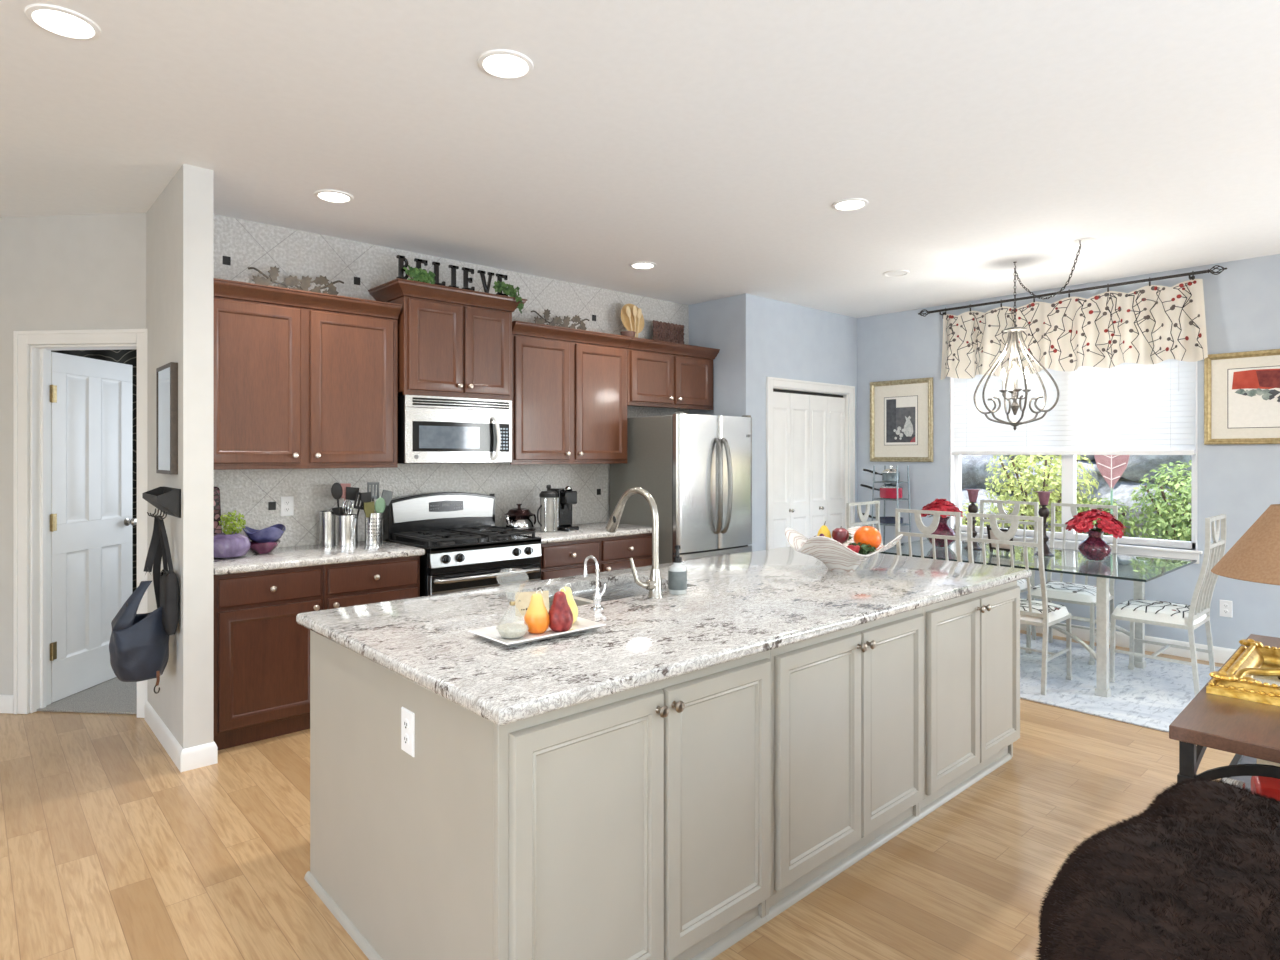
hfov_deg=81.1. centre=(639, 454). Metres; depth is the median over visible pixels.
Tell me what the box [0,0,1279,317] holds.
ceiling
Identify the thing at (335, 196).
recessed light
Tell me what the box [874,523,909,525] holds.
shelf
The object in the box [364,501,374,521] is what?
utensil
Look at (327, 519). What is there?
canister
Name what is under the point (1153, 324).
window valance
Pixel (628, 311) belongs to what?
wooden spoon
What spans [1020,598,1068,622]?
seat cushion
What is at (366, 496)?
utensil
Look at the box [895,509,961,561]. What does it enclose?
dining chair
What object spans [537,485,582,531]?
coffee machine
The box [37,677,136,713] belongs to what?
floor
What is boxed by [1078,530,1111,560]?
flower vase
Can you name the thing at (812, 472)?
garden
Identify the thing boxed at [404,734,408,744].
receptacle
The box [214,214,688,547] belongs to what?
wall
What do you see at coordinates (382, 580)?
base cabinet
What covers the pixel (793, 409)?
wall
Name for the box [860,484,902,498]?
saucepan
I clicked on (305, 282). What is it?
leaf ornament
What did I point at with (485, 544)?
cooktop
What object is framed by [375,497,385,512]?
utensil
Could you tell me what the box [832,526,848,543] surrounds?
apple
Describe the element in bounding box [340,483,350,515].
utensil
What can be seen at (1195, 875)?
armchair
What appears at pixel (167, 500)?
holder
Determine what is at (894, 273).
recessed light
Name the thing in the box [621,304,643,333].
wooden plate
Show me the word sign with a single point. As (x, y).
(401, 259)
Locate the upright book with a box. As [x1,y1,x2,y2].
[1257,759,1279,766]
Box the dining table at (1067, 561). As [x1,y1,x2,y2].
[880,539,1196,697]
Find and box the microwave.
[398,395,511,463]
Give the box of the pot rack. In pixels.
[871,465,910,545]
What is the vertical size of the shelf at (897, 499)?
0.012 m
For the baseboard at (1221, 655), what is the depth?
5.51 m
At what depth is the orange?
3.51 m
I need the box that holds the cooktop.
[388,532,540,553]
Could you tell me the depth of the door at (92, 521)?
4.63 m
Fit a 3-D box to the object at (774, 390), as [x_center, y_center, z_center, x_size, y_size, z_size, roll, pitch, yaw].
[1.537,-0.565,6.925,1.176,0.023,0.040,0,0,-42]
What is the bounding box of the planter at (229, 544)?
[214,510,250,558]
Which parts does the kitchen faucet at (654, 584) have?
lever, spout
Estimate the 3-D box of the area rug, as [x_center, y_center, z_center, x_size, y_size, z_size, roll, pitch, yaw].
[2.642,1.456,5.315,1.670,0.010,3.100,0,0,-42]
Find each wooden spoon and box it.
[626,306,632,330]
[633,306,636,336]
[636,308,641,337]
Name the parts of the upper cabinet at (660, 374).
door, crown moulding, door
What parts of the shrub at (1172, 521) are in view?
stem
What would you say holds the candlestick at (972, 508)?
on the dining table at (1067, 561)
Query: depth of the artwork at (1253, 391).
5.10 m
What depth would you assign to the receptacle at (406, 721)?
2.00 m
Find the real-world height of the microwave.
0.421 m
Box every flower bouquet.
[921,499,963,517]
[1065,509,1125,538]
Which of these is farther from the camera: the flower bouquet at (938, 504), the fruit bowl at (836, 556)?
the flower bouquet at (938, 504)
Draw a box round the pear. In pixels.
[817,521,830,537]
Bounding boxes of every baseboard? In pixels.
[0,695,12,713]
[145,701,217,771]
[1020,622,1235,663]
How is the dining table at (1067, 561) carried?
on the area rug
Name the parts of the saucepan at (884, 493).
handle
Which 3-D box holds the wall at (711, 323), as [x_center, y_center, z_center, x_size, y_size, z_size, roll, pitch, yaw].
[0.665,0.058,6.571,0.120,2.806,0.545,0,0,-42]
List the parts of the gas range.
backguard panel, burner, burner knob, burner knob, oven door, control panel, handle, burner, burner knob, burner knob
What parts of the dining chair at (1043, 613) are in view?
post, rail, rail, rail, post, seat frame, leg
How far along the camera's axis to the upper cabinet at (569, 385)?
5.42 m
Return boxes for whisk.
[343,500,352,515]
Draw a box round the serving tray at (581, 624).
[468,617,605,646]
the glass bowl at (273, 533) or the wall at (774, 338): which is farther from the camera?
the wall at (774, 338)
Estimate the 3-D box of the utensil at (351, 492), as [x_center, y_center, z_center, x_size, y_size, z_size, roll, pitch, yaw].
[-1.739,0.363,4.526,0.084,0.338,0.019,0,0,-42]
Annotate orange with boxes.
[853,525,881,548]
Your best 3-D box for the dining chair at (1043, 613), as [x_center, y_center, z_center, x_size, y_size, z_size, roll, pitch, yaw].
[2.445,0.913,4.807,0.527,1.076,0.447,0,0,-42]
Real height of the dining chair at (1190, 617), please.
1.076 m
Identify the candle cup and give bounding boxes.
[965,489,980,501]
[1035,491,1052,504]
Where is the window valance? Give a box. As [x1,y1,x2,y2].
[941,279,1207,379]
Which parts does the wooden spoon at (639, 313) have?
handle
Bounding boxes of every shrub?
[962,502,990,526]
[984,455,1099,531]
[1077,497,1138,536]
[1129,460,1190,540]
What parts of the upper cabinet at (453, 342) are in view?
door, crown moulding, door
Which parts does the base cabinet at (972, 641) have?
door, toe trim, knob, knob, door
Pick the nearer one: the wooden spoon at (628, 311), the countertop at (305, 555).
the countertop at (305, 555)
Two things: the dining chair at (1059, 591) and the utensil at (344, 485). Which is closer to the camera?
the utensil at (344, 485)
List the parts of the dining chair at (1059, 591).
leg, post, seat frame, rail, rail, leg, post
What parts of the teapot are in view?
spout, lid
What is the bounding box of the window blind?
[952,359,1195,454]
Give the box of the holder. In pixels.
[142,487,180,519]
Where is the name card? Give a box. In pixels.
[515,591,548,615]
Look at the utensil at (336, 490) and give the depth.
4.41 m
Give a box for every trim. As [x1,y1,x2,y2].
[13,329,146,717]
[766,377,854,549]
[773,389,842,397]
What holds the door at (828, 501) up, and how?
in the wall at (774, 338)
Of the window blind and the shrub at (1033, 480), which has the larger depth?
the shrub at (1033, 480)
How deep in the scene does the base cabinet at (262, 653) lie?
3.78 m
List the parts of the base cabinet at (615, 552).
drawer, door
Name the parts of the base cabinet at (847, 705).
door, toe trim, knob, knob, door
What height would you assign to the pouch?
0.543 m
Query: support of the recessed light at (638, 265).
in the ceiling
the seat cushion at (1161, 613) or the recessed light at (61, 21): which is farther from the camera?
the seat cushion at (1161, 613)
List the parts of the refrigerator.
door, freezer drawer, handle, handle, door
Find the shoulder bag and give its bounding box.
[109,516,168,693]
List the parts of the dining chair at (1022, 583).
post, rail, rail, post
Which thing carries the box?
on the console table at (1250, 730)
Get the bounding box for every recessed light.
[24,4,100,39]
[314,189,353,202]
[478,49,533,78]
[630,262,655,268]
[832,198,867,210]
[883,270,909,276]
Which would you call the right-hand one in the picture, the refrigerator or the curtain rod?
the curtain rod
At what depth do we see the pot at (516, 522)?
5.28 m
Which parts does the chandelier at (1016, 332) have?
cage arm, cage arm, bulb, candle arm, cage arm, stem, hanging chain, candle arm, bulb, cage arm, bulb, cage arm, cage arm, swag chain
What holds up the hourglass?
on the serving tray at (581, 624)
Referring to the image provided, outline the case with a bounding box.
[1251,776,1279,800]
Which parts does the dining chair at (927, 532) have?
post, rail, rail, post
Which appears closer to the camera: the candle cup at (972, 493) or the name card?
the name card
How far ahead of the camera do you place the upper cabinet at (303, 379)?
4.19 m
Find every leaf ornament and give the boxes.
[248,266,300,289]
[297,275,343,294]
[531,309,562,326]
[561,315,588,329]
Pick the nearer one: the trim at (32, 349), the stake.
the trim at (32, 349)
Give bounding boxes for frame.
[986,525,1014,553]
[1206,639,1279,705]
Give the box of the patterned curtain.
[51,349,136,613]
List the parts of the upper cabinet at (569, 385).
door, crown moulding, door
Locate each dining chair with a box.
[846,501,882,544]
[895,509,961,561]
[967,513,1072,694]
[979,500,1038,639]
[1025,503,1117,664]
[1109,514,1225,695]
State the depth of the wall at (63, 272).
4.21 m
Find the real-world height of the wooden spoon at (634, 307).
0.305 m
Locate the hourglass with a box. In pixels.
[496,570,528,637]
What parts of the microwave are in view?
glass panel, handle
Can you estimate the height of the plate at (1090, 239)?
0.004 m
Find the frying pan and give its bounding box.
[862,513,902,523]
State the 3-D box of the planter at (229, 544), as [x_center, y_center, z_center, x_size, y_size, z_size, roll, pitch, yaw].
[-2.184,0.421,3.958,0.213,0.252,0.213,0,0,-42]
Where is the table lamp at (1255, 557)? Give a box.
[1211,504,1279,584]
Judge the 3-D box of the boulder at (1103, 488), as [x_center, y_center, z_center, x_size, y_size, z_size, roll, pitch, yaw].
[4.917,0.510,8.490,1.066,0.966,1.280,0,0,-42]
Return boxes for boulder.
[962,455,1017,493]
[962,488,1027,529]
[1012,455,1094,461]
[1014,457,1121,533]
[1086,478,1188,540]
[1096,455,1190,485]
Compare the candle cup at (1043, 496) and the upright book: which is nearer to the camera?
the upright book
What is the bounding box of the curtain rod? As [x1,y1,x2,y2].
[918,265,1226,318]
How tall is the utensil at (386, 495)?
0.318 m
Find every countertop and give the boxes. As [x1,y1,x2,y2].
[214,540,424,574]
[296,546,1031,725]
[501,522,651,543]
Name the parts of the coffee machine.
tank handle, water tank, tank lid, capsule lever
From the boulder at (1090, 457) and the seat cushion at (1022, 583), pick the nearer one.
the seat cushion at (1022, 583)
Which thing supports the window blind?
attached to the wall at (1240, 482)
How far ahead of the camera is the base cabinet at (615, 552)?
5.40 m
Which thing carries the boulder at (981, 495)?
on the garden
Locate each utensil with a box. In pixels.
[331,482,342,515]
[332,507,347,515]
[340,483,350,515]
[346,487,358,514]
[353,492,363,515]
[361,492,371,507]
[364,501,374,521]
[367,482,378,501]
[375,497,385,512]
[381,490,392,520]
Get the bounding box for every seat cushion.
[1017,579,1030,589]
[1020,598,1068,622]
[1031,582,1110,602]
[1112,599,1206,625]
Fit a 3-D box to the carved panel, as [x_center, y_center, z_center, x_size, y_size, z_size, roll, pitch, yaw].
[0.248,-1.021,6.453,0.383,0.238,0.028,0,0,-42]
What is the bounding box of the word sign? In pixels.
[396,255,507,295]
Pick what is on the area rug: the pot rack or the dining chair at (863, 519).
the dining chair at (863, 519)
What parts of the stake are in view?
stem, blade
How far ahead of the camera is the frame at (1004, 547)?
5.39 m
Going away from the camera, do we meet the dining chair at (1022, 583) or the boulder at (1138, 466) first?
the dining chair at (1022, 583)
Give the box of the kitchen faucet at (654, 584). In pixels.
[606,487,662,598]
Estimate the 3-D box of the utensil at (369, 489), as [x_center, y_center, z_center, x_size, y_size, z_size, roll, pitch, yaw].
[-1.619,0.350,4.541,0.075,0.364,0.019,0,0,-42]
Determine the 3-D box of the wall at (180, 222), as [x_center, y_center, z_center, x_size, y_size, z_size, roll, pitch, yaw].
[-2.415,0.058,3.884,0.124,2.806,1.040,0,0,-42]
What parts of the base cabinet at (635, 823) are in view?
shoe moulding, door, knob, knob, door, toe trim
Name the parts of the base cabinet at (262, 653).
drawer, door, knob, knob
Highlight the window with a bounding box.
[950,361,1202,563]
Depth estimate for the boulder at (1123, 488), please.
7.62 m
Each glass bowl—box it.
[242,524,285,543]
[249,540,280,553]
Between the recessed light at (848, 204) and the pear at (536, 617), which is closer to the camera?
the pear at (536, 617)
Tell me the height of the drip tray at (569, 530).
0.012 m
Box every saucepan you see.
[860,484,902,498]
[863,466,899,481]
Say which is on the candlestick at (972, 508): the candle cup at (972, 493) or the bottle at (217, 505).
the candle cup at (972, 493)
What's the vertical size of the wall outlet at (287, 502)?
0.116 m
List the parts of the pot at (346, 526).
clamp handle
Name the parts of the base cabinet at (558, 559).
drawer, door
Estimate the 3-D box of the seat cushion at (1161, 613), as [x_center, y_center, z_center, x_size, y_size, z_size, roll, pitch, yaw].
[3.306,0.988,4.760,0.444,0.072,0.444,0,0,-42]
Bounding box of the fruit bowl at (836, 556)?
[785,526,902,571]
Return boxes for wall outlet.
[281,496,293,515]
[1219,600,1231,617]
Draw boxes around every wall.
[0,213,145,694]
[146,164,213,748]
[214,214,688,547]
[689,296,734,415]
[735,293,856,551]
[793,409,793,528]
[857,254,1279,649]
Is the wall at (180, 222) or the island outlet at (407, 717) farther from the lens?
the wall at (180, 222)
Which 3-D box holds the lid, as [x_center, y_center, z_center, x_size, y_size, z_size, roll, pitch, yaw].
[2.314,0.272,6.893,0.208,0.068,0.208,0,0,-42]
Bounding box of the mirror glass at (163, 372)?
[158,367,169,470]
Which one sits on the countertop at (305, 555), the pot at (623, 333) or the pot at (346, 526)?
the pot at (346, 526)
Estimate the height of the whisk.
0.264 m
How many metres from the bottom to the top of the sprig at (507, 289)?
0.212 m
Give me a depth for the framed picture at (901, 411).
7.01 m
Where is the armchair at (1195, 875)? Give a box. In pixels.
[1035,776,1279,959]
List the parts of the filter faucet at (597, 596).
spout, lever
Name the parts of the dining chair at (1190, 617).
leg, leg, seat frame, post, rail, post, rail, rail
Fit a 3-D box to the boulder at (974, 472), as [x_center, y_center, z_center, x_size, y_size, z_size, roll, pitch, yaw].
[4.066,0.110,9.262,1.158,0.820,1.278,0,0,-42]
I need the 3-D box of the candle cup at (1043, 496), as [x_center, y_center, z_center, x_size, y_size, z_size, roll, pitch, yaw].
[2.837,0.307,5.249,0.108,0.092,0.107,0,0,-42]
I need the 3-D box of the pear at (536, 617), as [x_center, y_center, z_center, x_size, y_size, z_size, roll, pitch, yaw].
[-0.311,0.472,2.256,0.078,0.128,0.078,0,0,-42]
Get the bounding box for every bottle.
[214,486,221,533]
[668,562,686,594]
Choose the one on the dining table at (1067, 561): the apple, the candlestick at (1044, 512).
the candlestick at (1044, 512)
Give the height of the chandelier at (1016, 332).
1.170 m
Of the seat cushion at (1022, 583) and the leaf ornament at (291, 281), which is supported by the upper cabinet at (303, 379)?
the leaf ornament at (291, 281)
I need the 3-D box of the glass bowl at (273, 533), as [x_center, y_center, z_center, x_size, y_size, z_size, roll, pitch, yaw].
[-2.076,0.445,4.140,0.219,0.103,0.216,0,0,-42]
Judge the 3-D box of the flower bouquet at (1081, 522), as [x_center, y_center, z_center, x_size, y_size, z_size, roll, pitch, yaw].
[3.043,0.456,4.996,0.355,0.183,0.336,0,0,23]
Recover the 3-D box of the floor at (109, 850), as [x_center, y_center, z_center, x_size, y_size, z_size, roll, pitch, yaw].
[-0.125,1.522,2.449,10.300,0.120,11.000,0,0,-42]
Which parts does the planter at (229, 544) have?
pot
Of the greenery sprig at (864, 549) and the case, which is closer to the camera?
the case
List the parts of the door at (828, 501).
folding panel, folding panel, folding panel, folding panel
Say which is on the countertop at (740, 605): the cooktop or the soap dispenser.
the soap dispenser
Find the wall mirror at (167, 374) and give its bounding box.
[156,362,177,474]
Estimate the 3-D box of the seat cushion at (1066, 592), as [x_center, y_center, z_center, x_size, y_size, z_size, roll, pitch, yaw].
[3.132,0.988,5.448,0.444,0.072,0.444,0,0,-42]
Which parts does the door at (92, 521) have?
knob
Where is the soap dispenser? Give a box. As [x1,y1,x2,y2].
[668,545,686,594]
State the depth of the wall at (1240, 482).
5.36 m
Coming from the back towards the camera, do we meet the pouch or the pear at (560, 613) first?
the pouch
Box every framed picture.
[870,377,932,461]
[1204,349,1279,444]
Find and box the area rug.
[1020,633,1220,732]
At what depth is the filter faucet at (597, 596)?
2.65 m
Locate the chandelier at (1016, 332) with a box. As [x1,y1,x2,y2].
[973,240,1080,429]
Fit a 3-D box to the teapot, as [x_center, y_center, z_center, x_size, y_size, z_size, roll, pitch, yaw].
[-0.861,0.450,5.366,0.249,0.194,0.236,0,0,-16]
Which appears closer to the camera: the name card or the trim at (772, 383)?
the name card
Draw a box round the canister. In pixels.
[319,511,335,545]
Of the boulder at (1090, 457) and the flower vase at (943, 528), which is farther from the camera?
the boulder at (1090, 457)
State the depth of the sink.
3.35 m
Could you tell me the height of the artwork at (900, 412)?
0.450 m
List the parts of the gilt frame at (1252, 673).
glass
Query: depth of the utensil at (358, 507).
4.50 m
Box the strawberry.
[847,543,859,552]
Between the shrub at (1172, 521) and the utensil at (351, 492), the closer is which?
the utensil at (351, 492)
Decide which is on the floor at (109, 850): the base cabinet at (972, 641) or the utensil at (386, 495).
the base cabinet at (972, 641)
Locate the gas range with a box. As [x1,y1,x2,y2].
[383,492,541,596]
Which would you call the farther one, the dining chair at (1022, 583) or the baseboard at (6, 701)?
the dining chair at (1022, 583)
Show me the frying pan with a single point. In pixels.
(884, 520)
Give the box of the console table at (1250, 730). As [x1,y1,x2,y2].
[1169,634,1279,790]
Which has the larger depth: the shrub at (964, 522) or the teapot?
the shrub at (964, 522)
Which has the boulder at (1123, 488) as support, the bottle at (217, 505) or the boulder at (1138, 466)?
the boulder at (1138, 466)
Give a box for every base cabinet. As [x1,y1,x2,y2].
[214,565,323,749]
[304,597,770,959]
[324,556,419,609]
[540,538,599,579]
[573,596,923,921]
[600,533,651,571]
[918,581,1019,819]
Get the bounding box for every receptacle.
[404,719,408,729]
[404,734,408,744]
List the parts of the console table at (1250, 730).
leg, shelf rail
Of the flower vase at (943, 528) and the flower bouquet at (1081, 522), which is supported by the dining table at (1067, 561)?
the flower vase at (943, 528)
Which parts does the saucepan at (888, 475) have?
handle, lid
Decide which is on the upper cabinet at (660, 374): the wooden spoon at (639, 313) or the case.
the wooden spoon at (639, 313)
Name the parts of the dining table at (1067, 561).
glass, leg, leg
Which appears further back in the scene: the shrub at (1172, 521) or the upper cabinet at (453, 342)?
the shrub at (1172, 521)
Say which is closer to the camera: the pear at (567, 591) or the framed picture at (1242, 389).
the pear at (567, 591)
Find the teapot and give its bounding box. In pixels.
[504,504,535,530]
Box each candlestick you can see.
[964,502,981,549]
[1034,505,1053,555]
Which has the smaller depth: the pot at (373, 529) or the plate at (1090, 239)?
the pot at (373, 529)
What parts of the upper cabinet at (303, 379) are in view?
door, crown moulding, door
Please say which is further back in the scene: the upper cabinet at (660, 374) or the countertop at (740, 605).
the upper cabinet at (660, 374)
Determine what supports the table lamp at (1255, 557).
on the console table at (1250, 730)
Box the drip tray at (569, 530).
[568,529,582,531]
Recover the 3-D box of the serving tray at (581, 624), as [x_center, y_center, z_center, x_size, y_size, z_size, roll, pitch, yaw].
[-0.309,0.535,2.272,0.360,0.022,0.215,0,0,-42]
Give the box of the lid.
[879,483,902,487]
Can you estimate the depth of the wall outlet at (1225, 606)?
5.22 m
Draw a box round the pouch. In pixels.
[158,518,178,635]
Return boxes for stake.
[1094,450,1129,535]
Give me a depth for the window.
6.00 m
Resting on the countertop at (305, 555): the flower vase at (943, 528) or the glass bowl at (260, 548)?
the glass bowl at (260, 548)
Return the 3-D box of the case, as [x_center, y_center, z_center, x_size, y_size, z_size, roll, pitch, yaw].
[1.921,1.030,2.230,0.140,0.109,0.160,0,0,34]
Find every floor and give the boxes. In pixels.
[0,630,1234,959]
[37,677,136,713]
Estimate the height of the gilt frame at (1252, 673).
0.066 m
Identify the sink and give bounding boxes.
[549,583,667,608]
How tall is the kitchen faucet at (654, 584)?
0.418 m
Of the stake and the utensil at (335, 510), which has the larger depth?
the stake
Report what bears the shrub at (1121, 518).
on the garden
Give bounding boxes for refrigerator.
[610,412,751,563]
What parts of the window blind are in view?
ladder cord, ladder cord, rail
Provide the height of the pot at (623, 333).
0.072 m
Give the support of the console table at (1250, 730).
on the floor at (109, 850)
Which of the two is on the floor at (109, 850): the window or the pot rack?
the pot rack
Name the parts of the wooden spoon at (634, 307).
handle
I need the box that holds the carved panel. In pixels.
[652,320,683,343]
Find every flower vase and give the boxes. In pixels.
[927,517,955,546]
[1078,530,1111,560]
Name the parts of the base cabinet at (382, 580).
drawer, door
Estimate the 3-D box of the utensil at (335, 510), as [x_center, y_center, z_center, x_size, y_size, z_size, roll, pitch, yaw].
[-1.795,0.424,4.471,0.090,0.216,0.089,0,0,-42]
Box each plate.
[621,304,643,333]
[1074,237,1095,242]
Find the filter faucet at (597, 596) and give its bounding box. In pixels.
[583,555,605,609]
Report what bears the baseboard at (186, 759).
attached to the wall at (180, 222)
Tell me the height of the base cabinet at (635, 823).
0.875 m
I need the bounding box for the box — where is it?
[1222,778,1244,788]
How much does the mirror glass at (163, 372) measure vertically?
0.494 m
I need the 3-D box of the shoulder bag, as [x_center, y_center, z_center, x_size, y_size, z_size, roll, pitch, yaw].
[-2.330,0.698,3.484,0.235,0.810,0.208,0,0,-42]
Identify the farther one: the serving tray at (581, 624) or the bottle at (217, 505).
the bottle at (217, 505)
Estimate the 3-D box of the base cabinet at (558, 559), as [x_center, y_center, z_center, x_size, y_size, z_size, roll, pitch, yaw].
[-0.657,1.024,5.299,0.510,0.875,0.654,0,0,-42]
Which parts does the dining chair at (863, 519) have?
post, rail, rail, post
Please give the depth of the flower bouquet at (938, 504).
5.66 m
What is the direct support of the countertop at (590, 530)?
on the base cabinet at (615, 552)
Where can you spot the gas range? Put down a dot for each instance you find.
(458, 534)
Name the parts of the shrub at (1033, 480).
stem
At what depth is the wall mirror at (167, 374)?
3.59 m
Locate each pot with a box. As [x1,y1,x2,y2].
[336,514,357,546]
[365,512,381,545]
[504,516,533,529]
[620,331,635,336]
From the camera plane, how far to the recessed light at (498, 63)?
2.57 m
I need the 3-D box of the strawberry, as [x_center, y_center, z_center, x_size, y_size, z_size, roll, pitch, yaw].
[0.988,0.437,3.455,0.060,0.063,0.059,0,0,-42]
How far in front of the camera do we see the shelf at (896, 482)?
6.82 m
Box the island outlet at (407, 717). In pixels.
[401,707,414,756]
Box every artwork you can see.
[884,396,916,444]
[1228,366,1279,427]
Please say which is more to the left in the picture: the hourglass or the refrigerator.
the hourglass
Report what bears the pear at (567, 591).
on the serving tray at (581, 624)
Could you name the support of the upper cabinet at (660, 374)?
attached to the wall at (239, 244)
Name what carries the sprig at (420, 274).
on the upper cabinet at (453, 342)
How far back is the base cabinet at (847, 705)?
2.57 m
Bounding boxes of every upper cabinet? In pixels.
[214,278,401,469]
[368,278,527,400]
[510,321,632,464]
[627,337,719,409]
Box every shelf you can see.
[873,498,908,500]
[874,481,908,483]
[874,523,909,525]
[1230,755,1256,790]
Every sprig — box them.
[403,265,434,283]
[492,280,523,313]
[857,542,875,554]
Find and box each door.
[50,352,136,702]
[773,392,844,548]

